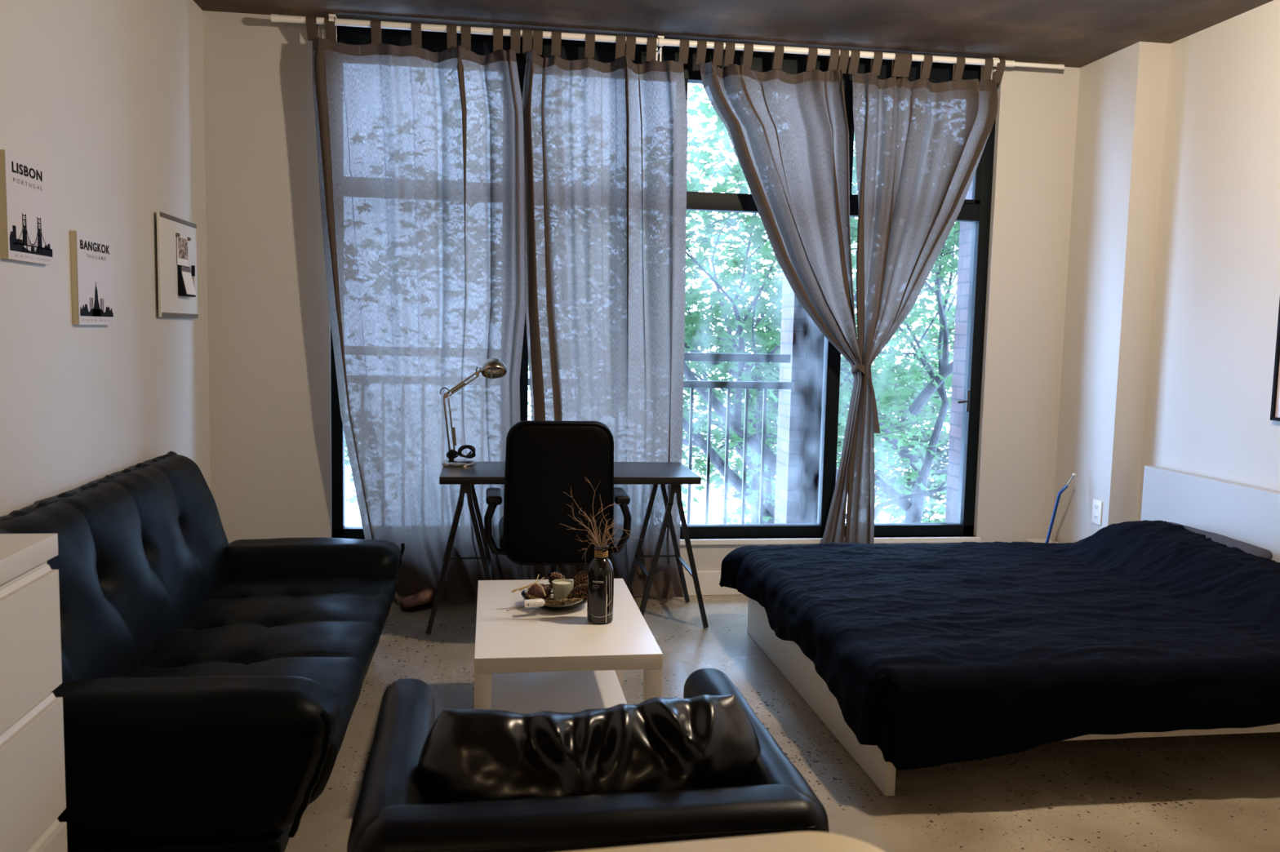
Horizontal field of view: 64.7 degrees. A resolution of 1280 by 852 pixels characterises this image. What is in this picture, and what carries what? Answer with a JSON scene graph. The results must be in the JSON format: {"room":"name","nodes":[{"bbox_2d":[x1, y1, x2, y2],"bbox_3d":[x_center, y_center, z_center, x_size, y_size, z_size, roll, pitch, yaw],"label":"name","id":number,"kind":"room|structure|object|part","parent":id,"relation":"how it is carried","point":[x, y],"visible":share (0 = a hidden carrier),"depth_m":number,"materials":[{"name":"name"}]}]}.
{"room":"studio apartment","nodes":[
{"label":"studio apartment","id":0,"kind":"room"},
{"bbox_2d":[0,0,210,516],"bbox_3d":[-1.664,-0.190,1.244,0.200,2.875,8.170,0,5,-8],"label":"wall","id":1,"kind":"structure","parent":0,"point":[108,95],"depth_m":3.59,"materials":[{"name":"grey paint"}]},
{"bbox_2d":[0,149,53,265],"bbox_3d":[-1.805,-0.635,2.974,0.022,0.302,0.290,0,5,-8],"label":"print","id":2,"kind":"object","parent":1,"relation":"attached to","point":[25,215],"visible":1,"depth_m":2.94,"materials":[{"name":"beige fabric"}]},
{"bbox_2d":[70,230,113,324],"bbox_3d":[-1.881,-0.502,3.476,0.022,0.307,0.309,0,5,-8],"label":"print","id":3,"kind":"object","parent":1,"relation":"attached to","point":[91,255],"visible":1,"depth_m":3.44,"materials":[{"name":"white paper"}]},
{"bbox_2d":[155,211,198,318],"bbox_3d":[-2.018,-0.689,4.410,0.022,0.430,0.535,0,5,-8],"label":"board","id":4,"kind":"object","parent":1,"relation":"attached to","point":[170,304],"visible":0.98,"depth_m":4.31,"materials":[{"name":"white"}]},
{"bbox_2d":[176,232,191,266],"bbox_3d":[-2.002,-0.773,4.442,0.013,0.136,0.178,0,5,-8],"label":"photo","id":5,"kind":"object","parent":4,"relation":"attached to","point":[182,242],"visible":1,"depth_m":4.43,"materials":[{"name":"white paper"}]},
{"bbox_2d":[177,236,188,260],"bbox_3d":[-2.007,-0.780,4.443,0.001,0.090,0.144,0,5,-8],"label":"picture","id":6,"kind":"object","parent":5,"relation":"attached to","point":[183,245],"depth_m":4.44},
{"bbox_2d":[177,264,195,297],"bbox_3d":[-1.999,-0.640,4.466,0.032,0.133,0.160,0,5,-8],"label":"notepad","id":7,"kind":"object","parent":4,"relation":"attached to","point":[185,283],"visible":1,"depth_m":4.43,"materials":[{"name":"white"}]},
{"bbox_2d":[191,265,195,288],"bbox_3d":[-2.020,-0.659,4.575,0.014,0.133,0.015,0,5,-8],"label":"marker pen","id":8,"kind":"object","parent":4,"relation":"attached to","point":[193,267],"visible":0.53,"depth_m":4.57,"materials":[{"name":"black plastic"}]},
{"bbox_2d":[202,10,1079,573],"bbox_3d":[0.195,-0.528,5.318,4.670,2.875,0.122,0,5,-8],"label":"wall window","id":9,"kind":"structure","parent":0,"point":[269,344],"depth_m":5.04,"materials":[{"name":"grey paint"}]},
{"bbox_2d":[475,570,743,599],"bbox_3d":[0.089,0.841,5.389,4.505,0.132,0.012,0,5,-8],"label":"baseboard","id":10,"kind":"structure","parent":9,"relation":"attached to","point":[709,580],"depth_m":5.42,"materials":[{"name":"white"}]},
{"bbox_2d":[330,25,997,539],"bbox_3d":[0.176,-0.679,5.314,3.480,2.567,0.127,0,5,-8],"label":"window","id":11,"kind":"structure","parent":9,"relation":"attached to","point":[977,210],"depth_m":5.45,"materials":[{"name":"black metal"}]},
{"bbox_3d":[0.607,-0.296,5.435,0.805,1.680,0.004,0,5,-8],"label":"pane","id":12,"kind":"part","parent":11,"relation":"part of","materials":[{"name":"clear glass"}]},
{"bbox_3d":[1.481,-1.493,5.425,0.750,0.565,0.034,0,5,-8],"label":"sash","id":13,"kind":"part","parent":11,"relation":"part of","materials":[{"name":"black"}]},
{"bbox_3d":[1.779,-0.136,5.561,0.090,0.120,0.037,-1,6,-20],"label":"handle","id":14,"kind":"part","parent":11,"relation":"part of","materials":[{"name":"grey metal"}]},
{"bbox_2d":[193,0,1272,67],"bbox_3d":[0.793,-1.716,1.359,5.070,0.250,8.370,0,5,-8],"label":"ceiling","id":15,"kind":"structure","parent":0,"point":[1076,33],"depth_m":4.75,"materials":[{"name":"concrete"}]},
{"bbox_2d":[271,13,1064,79],"bbox_3d":[0.242,-1.877,5.110,4.010,0.133,0.162,0,5,-8],"label":"curtain rod","id":16,"kind":"object","parent":15,"relation":"attached to","point":[660,41],"visible":0.77,"depth_m":5.01,"materials":[{"name":"white paint"}]},
{"bbox_2d":[306,15,530,605],"bbox_3d":[-1.052,-0.524,4.983,1.115,2.836,0.149,0,5,-9],"label":"curtain","id":17,"kind":"object","parent":16,"relation":"hanging from","point":[421,158],"visible":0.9,"depth_m":4.98,"materials":[{"name":"grey fabric"}]},
{"bbox_2d":[522,29,688,602],"bbox_3d":[-0.172,-0.518,5.111,0.871,2.838,0.155,0,5,-8],"label":"curtain","id":18,"kind":"object","parent":16,"relation":"hanging from","point":[606,144],"visible":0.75,"depth_m":5.12,"materials":[{"name":"grey fabric"}]},
{"bbox_2d":[695,40,862,543],"bbox_3d":[0.709,-0.563,5.248,0.921,2.741,0.137,0,5,-8],"label":"curtain","id":19,"kind":"object","parent":16,"relation":"hanging from","point":[788,134],"visible":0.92,"depth_m":5.21,"materials":[{"name":"grey fabric"}]},
{"bbox_2d":[844,49,1005,544],"bbox_3d":[1.458,-0.557,5.356,0.839,2.743,0.145,1,5,-7],"label":"curtain","id":20,"kind":"object","parent":16,"relation":"hanging from","point":[920,144],"visible":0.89,"depth_m":5.30,"materials":[{"name":"grey fabric"}]},
{"bbox_2d":[850,363,879,433],"bbox_3d":[1.178,-0.146,5.308,0.159,0.369,0.096,4,6,28],"label":"tie","id":21,"kind":"object","parent":20,"relation":"attached to","point":[858,367],"visible":0.96,"depth_m":5.30,"materials":[{"name":"grey fabric"}]},
{"bbox_3d":[2.049,-1.899,5.314,0.345,0.024,0.023,0,5,-8],"label":"rod","id":22,"kind":"part","parent":16,"relation":"part of","materials":[{"name":"white paint"}]},
{"bbox_2d":[284,595,1279,851],"bbox_3d":[0.725,1.345,1.643,5.070,0.150,8.370,0,5,-8],"label":"floor","id":23,"kind":"structure","parent":0,"point":[1212,793],"depth_m":3.26,"materials":[{"name":"concrete"}]},
{"bbox_2d":[0,533,67,851],"bbox_3d":[-1.390,0.736,1.714,0.464,0.957,0.805,0,5,-8],"label":"dresser","id":24,"kind":"object","parent":23,"relation":"on","point":[33,796],"visible":1,"depth_m":1.99,"materials":[{"name":"white wood"}]},
{"bbox_3d":[-1.164,0.452,1.720,0.020,0.256,0.802,0,5,-8],"label":"drawer","id":25,"kind":"part","parent":24,"relation":"part of","materials":[{"name":"white wood"}]},
{"bbox_3d":[-1.171,0.725,1.746,0.020,0.256,0.802,0,5,-8],"label":"drawer","id":26,"kind":"part","parent":24,"relation":"part of","materials":[{"name":"white wood"}]},
{"bbox_3d":[-1.177,0.998,1.771,0.020,0.256,0.802,0,5,-8],"label":"drawer","id":27,"kind":"part","parent":24,"relation":"part of","materials":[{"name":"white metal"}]},
{"bbox_2d":[0,451,404,851],"bbox_3d":[-1.383,0.624,3.396,0.987,0.869,2.134,0,5,-8],"label":"sofa","id":28,"kind":"object","parent":23,"relation":"on","point":[210,689],"visible":0.91,"depth_m":2.89,"materials":[{"name":"black leather"}]},
{"bbox_3d":[-1.715,0.504,3.359,0.316,0.618,1.860,0,5,-8],"label":"backrest","id":29,"kind":"part","parent":28,"relation":"part of","materials":[{"name":"black leather"}]},
{"bbox_3d":[-1.148,0.835,2.528,0.767,0.429,0.302,0,5,-8],"label":"armrest","id":30,"kind":"part","parent":28,"relation":"part of","materials":[{"name":"black leather"}]},
{"bbox_3d":[-1.275,0.802,3.428,0.739,0.233,1.770,0,5,-8],"label":"seat","id":31,"kind":"part","parent":28,"relation":"part of","materials":[{"name":"black leather"}]},
{"bbox_3d":[-1.414,0.684,4.302,0.760,0.385,0.332,0,5,-8],"label":"armrest","id":32,"kind":"part","parent":28,"relation":"part of","materials":[{"name":"black leather"}]},
{"bbox_2d":[400,587,434,612],"bbox_3d":[-1.108,0.865,5.058,0.100,0.092,0.188,6,7,41],"label":"shoe","id":33,"kind":"object","parent":23,"relation":"on","point":[422,600],"visible":0.98,"depth_m":5.02,"materials":[{"name":"brown leather"}]},
{"bbox_2d":[484,420,631,576],"bbox_3d":[-0.385,0.460,4.574,0.632,1.019,0.638,0,5,-8],"label":"office chair","id":34,"kind":"object","parent":23,"relation":"on","point":[544,459],"visible":0.81,"depth_m":4.27,"materials":[{"name":"black leather"}]},
{"bbox_3d":[-0.635,0.305,4.398,0.068,0.040,0.250,0,5,-8],"label":"armrest","id":35,"kind":"part","parent":34,"relation":"part of","materials":[{"name":"black plastic"}]},
{"bbox_3d":[-0.389,0.488,4.600,0.500,0.100,0.480,0,5,-8],"label":"seat","id":36,"kind":"part","parent":34,"relation":"part of","materials":[{"name":"black leather"}]},
{"bbox_3d":[-0.344,0.285,4.309,0.475,0.620,0.128,0,5,-8],"label":"backrest","id":37,"kind":"part","parent":34,"relation":"part of","materials":[{"name":"black leather"}]},
{"bbox_3d":[-0.091,0.310,4.479,0.068,0.040,0.250,0,5,-8],"label":"armrest","id":38,"kind":"part","parent":34,"relation":"part of","materials":[{"name":"black plastic"}]},
{"bbox_2d":[426,462,708,634],"bbox_3d":[-0.354,0.571,4.922,1.318,0.730,0.540,0,5,-8],"label":"desk","id":39,"kind":"object","parent":23,"relation":"on","point":[673,474],"visible":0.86,"depth_m":4.75,"materials":[{"name":"black metal"}]},
{"bbox_3d":[-0.886,0.609,4.609,0.175,0.688,0.022,0,5,-8],"label":"leg","id":40,"kind":"part","parent":39,"relation":"part of","materials":[{"name":"black metal"}]},
{"bbox_3d":[-0.952,0.566,5.057,0.175,0.688,0.022,0,5,-8],"label":"leg","id":41,"kind":"part","parent":39,"relation":"part of","materials":[{"name":"black metal"}]},
{"bbox_2d":[440,358,506,467],"bbox_3d":[-0.812,-0.070,4.929,0.322,0.526,0.173,0,5,-8],"label":"desk lamp","id":42,"kind":"object","parent":39,"relation":"on","point":[492,368],"visible":1,"depth_m":4.91,"materials":[{"name":"silver metal"}]},
{"bbox_3d":[-0.926,0.001,4.924,0.068,0.292,0.018,0,5,-8],"label":"arm","id":43,"kind":"part","parent":42,"relation":"part of","materials":[{"name":"silver metal"}]},
{"bbox_3d":[-0.873,0.126,4.935,0.141,0.071,0.044,0,5,-8],"label":"power cord","id":44,"kind":"part","parent":42,"relation":"part of","materials":[{"name":"black plastic"}]},
{"bbox_3d":[-0.864,-0.203,4.904,0.166,0.124,0.013,1,5,-5],"label":"arm","id":45,"kind":"part","parent":42,"relation":"part of","materials":[{"name":"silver metal"}]},
{"bbox_3d":[-0.706,-0.278,4.897,0.125,0.101,0.119,0,5,-8],"label":"lamp shade","id":46,"kind":"part","parent":42,"relation":"part of","materials":[{"name":"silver metal"}]},
{"bbox_3d":[-0.711,0.611,4.635,0.175,0.688,0.022,0,5,-8],"label":"leg","id":47,"kind":"part","parent":39,"relation":"part of","materials":[{"name":"black metal"}]},
{"bbox_3d":[-0.777,0.568,5.083,0.175,0.688,0.022,0,5,-8],"label":"leg","id":48,"kind":"part","parent":39,"relation":"part of","materials":[{"name":"black metal"}]},
{"bbox_3d":[0.004,0.574,5.199,0.175,0.688,0.022,0,5,-8],"label":"leg","id":49,"kind":"part","parent":39,"relation":"part of","materials":[{"name":"black metal"}]},
{"bbox_3d":[0.071,0.617,4.751,0.175,0.688,0.022,0,5,-8],"label":"leg","id":50,"kind":"part","parent":39,"relation":"part of","materials":[{"name":"black metal"}]},
{"bbox_3d":[0.179,0.576,5.225,0.175,0.688,0.022,0,5,-8],"label":"leg","id":51,"kind":"part","parent":39,"relation":"part of","materials":[{"name":"black metal"}]},
{"bbox_3d":[0.245,0.619,4.777,0.175,0.688,0.022,0,5,-8],"label":"leg","id":52,"kind":"part","parent":39,"relation":"part of","materials":[{"name":"black metal"}]},
{"bbox_2d":[474,578,662,714],"bbox_3d":[-0.276,0.854,3.419,0.550,0.455,0.917,0,5,-8],"label":"coffee table","id":53,"kind":"object","parent":23,"relation":"on","point":[532,660],"visible":0.66,"depth_m":3.25,"materials":[{"name":"white paint"}]},
{"bbox_3d":[-0.461,0.916,2.958,0.050,0.408,0.050,0,5,-8],"label":"leg","id":54,"kind":"part","parent":53,"relation":"part of","materials":[{"name":"white paint"}]},
{"bbox_2d":[520,590,586,611],"bbox_3d":[-0.284,0.596,3.473,0.248,0.046,0.248,0,5,-8],"label":"glass bowl","id":55,"kind":"object","parent":53,"relation":"on","point":[582,602],"visible":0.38,"depth_m":3.40,"materials":[{"name":"black glass"}]},
{"bbox_2d":[524,599,545,608],"bbox_3d":[-0.349,0.587,3.346,0.073,0.028,0.033,-1,6,-25],"label":"tube","id":56,"kind":"object","parent":55,"relation":"on","point":[529,603],"visible":1,"depth_m":3.34,"materials":[{"name":"white plastic"}]},
{"bbox_2d":[524,584,584,606],"bbox_3d":[-0.284,0.588,3.474,0.229,0.048,0.230,0,5,-8],"label":"potpourri","id":57,"kind":"object","parent":55,"relation":"in","point":[550,602],"visible":0.39,"depth_m":3.40,"materials":[{"name":"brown plant"}]},
{"bbox_2d":[511,574,546,596],"bbox_3d":[-0.379,0.543,3.438,0.117,0.063,0.063,0,5,-8],"label":"reed","id":58,"kind":"object","parent":57,"relation":"on","point":[535,582],"visible":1,"depth_m":3.43,"materials":[{"name":"beige wood"}]},
{"bbox_2d":[528,584,545,599],"bbox_3d":[-0.352,0.568,3.444,0.060,0.056,0.058,0,5,-8],"label":"seed pod","id":59,"kind":"object","parent":57,"relation":"on","point":[535,591],"visible":0.68,"depth_m":3.42,"materials":[{"name":"brown plant"}]},
{"bbox_2d":[538,583,551,599],"bbox_3d":[-0.339,0.572,3.507,0.060,0.051,0.056,0,5,-8],"label":"pinecone","id":60,"kind":"object","parent":57,"relation":"on","point":[548,593],"visible":0.39,"depth_m":3.49,"materials":[{"name":"brown plant"}]},
{"bbox_2d":[546,571,565,588],"bbox_3d":[-0.291,0.546,3.556,0.071,0.071,0.061,0,5,-8],"label":"pinecone","id":61,"kind":"object","parent":57,"relation":"on","point":[555,575],"visible":0.48,"depth_m":3.54,"materials":[{"name":"brown plant"}]},
{"bbox_2d":[567,583,587,602],"bbox_3d":[-0.199,0.568,3.436,0.091,0.072,0.064,0,5,-8],"label":"pinecone","id":62,"kind":"object","parent":57,"relation":"on","point":[580,591],"visible":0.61,"depth_m":3.42,"materials":[{"name":"brown plant"}]},
{"bbox_2d":[573,571,587,587],"bbox_3d":[-0.206,0.549,3.518,0.069,0.091,0.066,0,5,-8],"label":"pinecone","id":63,"kind":"object","parent":57,"relation":"on","point":[582,577],"visible":0.44,"depth_m":3.50,"materials":[{"name":"brown plant"}]},
{"bbox_2d":[551,579,573,603],"bbox_3d":[-0.265,0.569,3.469,0.075,0.070,0.075,0,5,-8],"label":"candle","id":64,"kind":"object","parent":55,"relation":"in","point":[562,588],"visible":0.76,"depth_m":3.44,"materials":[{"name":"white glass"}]},
{"bbox_2d":[491,670,626,714],"bbox_3d":[-0.277,0.922,3.426,0.446,0.018,0.911,0,5,-8],"label":"shelf","id":65,"kind":"object","parent":53,"relation":"attached to","point":[523,693],"depth_m":3.46,"materials":[{"name":"white wood"}]},
{"bbox_2d":[586,544,613,624],"bbox_3d":[-0.128,0.514,3.295,0.086,0.250,0.087,0,5,-8],"label":"bottle vase","id":66,"kind":"object","parent":53,"relation":"on","point":[600,592],"visible":1,"depth_m":3.26,"materials":[{"name":"black glass"}]},
{"bbox_2d":[560,480,641,558],"bbox_3d":[-0.121,0.343,3.272,0.251,0.362,0.183,3,6,18],"label":"bunch","id":67,"kind":"object","parent":66,"relation":"in","point":[596,540],"visible":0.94,"depth_m":3.27,"materials":[{"name":"beige plant"}]},
{"bbox_3d":[-0.092,0.838,3.885,0.050,0.408,0.050,0,5,-8],"label":"leg","id":68,"kind":"part","parent":53,"relation":"part of","materials":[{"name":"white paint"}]},
{"bbox_3d":[0.034,0.920,3.031,0.050,0.408,0.050,0,5,-8],"label":"leg","id":69,"kind":"part","parent":53,"relation":"part of","materials":[{"name":"white paint"}]},
{"bbox_2d":[346,668,829,851],"bbox_3d":[-0.133,0.913,2.093,0.858,0.588,0.831,0,5,-8],"label":"armchair","id":70,"kind":"object","parent":23,"relation":"on","point":[392,814],"visible":0.69,"depth_m":1.74,"materials":[{"name":"black leather"}]},
{"bbox_3d":[-0.488,0.877,2.046,0.126,0.520,0.783,0,5,-9],"label":"armrest","id":71,"kind":"part","parent":70,"relation":"part of","materials":[{"name":"black leather"}]},
{"bbox_2d":[417,694,760,804],"bbox_3d":[-0.090,0.675,1.962,0.676,0.283,0.242,0,5,-8],"label":"cushion","id":72,"kind":"object","parent":70,"relation":"on","point":[701,742],"visible":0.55,"depth_m":1.89,"materials":[{"name":"black leather"}]},
{"bbox_3d":[-0.079,0.910,1.772,0.823,0.519,0.178,0,5,-8],"label":"backrest","id":73,"kind":"part","parent":70,"relation":"part of","materials":[{"name":"black leather"}]},
{"bbox_3d":[0.218,0.881,2.165,0.136,0.518,0.784,0,5,-8],"label":"armrest","id":74,"kind":"part","parent":70,"relation":"part of","materials":[{"name":"black leather"}]},
{"bbox_2d":[569,831,884,851],"bbox_3d":[-0.130,0.887,0.690,0.850,0.900,0.620,0,5,-12],"label":"table","id":75,"kind":"object","parent":23,"relation":"on","point":[800,842],"visible":1,"depth_m":0.99,"materials":[{"name":"brown laminate"}]},
{"bbox_2d":[746,466,1279,796],"bbox_3d":[1.669,0.670,4.046,2.088,0.790,1.833,0,5,-8],"label":"bed","id":76,"kind":"object","parent":23,"relation":"on","point":[1249,514],"visible":0.29,"depth_m":4.33,"materials":[{"name":"white wood"}]},
{"bbox_3d":[0.646,0.875,3.914,0.030,0.358,1.695,0,5,-8],"label":"footboard","id":77,"kind":"part","parent":76,"relation":"part of","materials":[{"name":"white wood"}]},
{"bbox_3d":[1.773,0.893,3.245,2.003,0.200,0.022,0,5,-8],"label":"rail","id":78,"kind":"part","parent":76,"relation":"part of","materials":[{"name":"white wood"}]},
{"bbox_3d":[2.674,0.679,4.196,0.055,0.790,1.833,0,5,-8],"label":"headboard","id":79,"kind":"part","parent":76,"relation":"part of","materials":[{"name":"white wood"}]},
{"bbox_3d":[1.654,0.772,4.054,1.993,0.185,1.621,0,5,-8],"label":"mattress","id":80,"kind":"object","parent":76,"relation":"on","visible":0},
{"bbox_2d":[719,520,1279,770],"bbox_3d":[1.515,0.710,4.015,2.062,0.456,1.901,0,5,-8],"label":"duvet","id":81,"kind":"object","parent":80,"relation":"on","point":[931,655],"visible":1,"depth_m":3.42,"materials":[{"name":"black fabric"}]},
{"bbox_2d":[1167,521,1272,559],"bbox_3d":[2.431,0.572,4.476,0.288,0.208,0.680,0,5,-8],"label":"pillow","id":82,"kind":"object","parent":80,"relation":"on","point":[1246,548],"visible":0.17,"depth_m":4.29,"materials":[{"name":"grey fabric"}]},
{"bbox_2d":[1024,538,1060,543],"bbox_3d":[2.225,0.785,5.609,0.145,0.298,0.140,0,5,-8],"label":"storage box","id":83,"kind":"object","parent":23,"relation":"on","point":[1034,540],"visible":0.14,"depth_m":5.60,"materials":[{"name":"white metal"}]},
{"bbox_2d":[1045,473,1075,543],"bbox_3d":[2.156,0.602,5.383,0.305,0.709,0.017,0,5,-8],"label":"rod","id":84,"kind":"object","parent":23,"relation":"on","point":[1065,486],"visible":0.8,"depth_m":5.37,"materials":[{"name":"blue metal"}]},
{"bbox_2d":[945,178,973,522],"bbox_3d":[0.749,-0.571,1.589,10.670,12.075,8.220,0,5,-8],"label":"wall","id":85,"kind":"structure","parent":0,"point":[966,228],"depth_m":5.87,"materials":[{"name":"paint"}]},
{"bbox_2d":[1051,41,1170,543],"bbox_3d":[2.465,-0.481,5.360,0.165,2.875,0.510,0,5,-8],"label":"wall column","id":86,"kind":"structure","parent":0,"point":[1122,104],"depth_m":5.19,"materials":[{"name":"grey paint"}]},
{"bbox_2d":[1091,499,1102,525],"bbox_3d":[2.382,0.449,5.275,0.008,0.125,0.080,0,5,-8],"label":"wall outlet","id":87,"kind":"object","parent":86,"relation":"attached to","point":[1096,515],"visible":1,"depth_m":5.27,"materials":[{"name":"white plastic"}]},
{"bbox_2d":[1093,503,1098,520],"bbox_3d":[2.379,0.449,5.274,0.002,0.083,0.034,0,5,-8],"label":"socket","id":88,"kind":"object","parent":87,"relation":"attached to","point":[1095,505],"depth_m":5.27,"materials":[{"name":"white plastic"}]},
{"bbox_2d":[1137,0,1279,520],"bbox_3d":[3.152,-0.150,1.960,0.200,2.875,8.170,0,5,-8],"label":"wall","id":89,"kind":"structure","parent":0,"point":[1216,296],"depth_m":4.64,"materials":[{"name":"grey paint"}]},
{"bbox_2d":[1270,298,1279,421],"bbox_3d":[2.748,-0.439,3.938,0.021,0.894,0.660,0,5,-8],"label":"framed picture","id":90,"kind":"object","parent":89,"relation":"attached to","point":[1275,402],"visible":1,"depth_m":4.27,"materials":[{"name":"black"}]},
{"bbox_2d":[1275,361,1279,417],"bbox_3d":[2.752,-0.439,3.939,0.006,0.870,0.636,0,5,-8],"label":"print","id":91,"kind":"object","parent":90,"relation":"attached to","point":[1277,363],"depth_m":4.27},
{"label":"outside","id":92,"kind":"structure","parent":0,"visible":0},
{"bbox_2d":[345,393,950,526],"bbox_3d":[-7.084,1.145,47.591,120.000,0.200,84.420,0,5,-8],"label":"ground","id":93,"kind":"structure","parent":92,"point":[353,518],"depth_m":33.28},
{"bbox_2d":[345,440,358,515],"bbox_3d":[-6.032,0.576,15.316,5.867,6.974,6.279,2,5,7],"label":"street tree","id":94,"kind":"object","parent":93,"relation":"on","point":[353,500],"visible":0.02,"depth_m":15.64,"materials":[{"name":"green plant"}]},
{"bbox_2d":[528,128,951,511],"bbox_3d":[1.451,-0.188,14.146,5.872,9.062,7.034,6,7,39],"label":"maple tree","id":95,"kind":"object","parent":93,"relation":"on","point":[767,487],"visible":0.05,"depth_m":13.33,"materials":[{"name":"green plant"}]},
{"bbox_2d":[527,84,959,524],"bbox_3d":[0.793,0.135,10.426,8.277,9.052,7.275,0,5,-13],"label":"maple tree","id":96,"kind":"object","parent":93,"relation":"on","point":[745,372],"visible":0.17,"depth_m":9.45,"materials":[{"name":"green plant"}]},
{"bbox_2d":[773,271,808,524],"bbox_3d":[0.937,0.185,6.339,0.090,9.700,0.263,0,5,-8],"label":"brick pier","id":97,"kind":"structure","parent":93,"relation":"on","point":[794,318],"depth_m":6.22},
{"bbox_2d":[361,352,794,526],"bbox_3d":[-0.626,0.204,5.949,3.115,1.305,0.060,0,5,-8],"label":"balcony railing","id":98,"kind":"object","parent":97,"relation":"attached to","point":[695,357],"visible":0.15,"depth_m":6.08,"materials":[{"name":"grey metal"}]},
{"bbox_3d":[-0.615,-0.258,5.906,3.115,0.043,0.060,0,5,-8],"label":"rail","id":99,"kind":"part","parent":98,"relation":"part of","materials":[{"name":"grey metal"}]},
{"bbox_3d":[-0.624,-0.421,5.889,3.090,0.050,0.060,0,5,-8],"label":"rail","id":100,"kind":"part","parent":98,"relation":"part of","materials":[{"name":"grey metal"}]},
{"bbox_2d":[800,315,824,523],"bbox_3d":[1.053,0.192,6.295,0.123,9.700,0.145,0,5,-8],"label":"channel","id":101,"kind":"object","parent":93,"relation":"on","point":[815,338],"visible":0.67,"depth_m":6.25,"materials":[{"name":"grey metal"}]},
{"bbox_2d":[681,148,959,524],"bbox_3d":[3.271,0.089,12.219,7.681,8.934,6.833,6,7,42],"label":"maple tree","id":102,"kind":"object","parent":93,"relation":"on","point":[913,508],"visible":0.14,"depth_m":12.01,"materials":[{"name":"green plant"}]},
{"bbox_2d":[688,275,956,524],"bbox_3d":[4.287,0.681,18.108,6.567,6.703,5.825,0,5,-8],"label":"street tree","id":103,"kind":"object","parent":93,"relation":"on","point":[944,437],"visible":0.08,"depth_m":17.75,"materials":[{"name":"green plant"}]}
]}

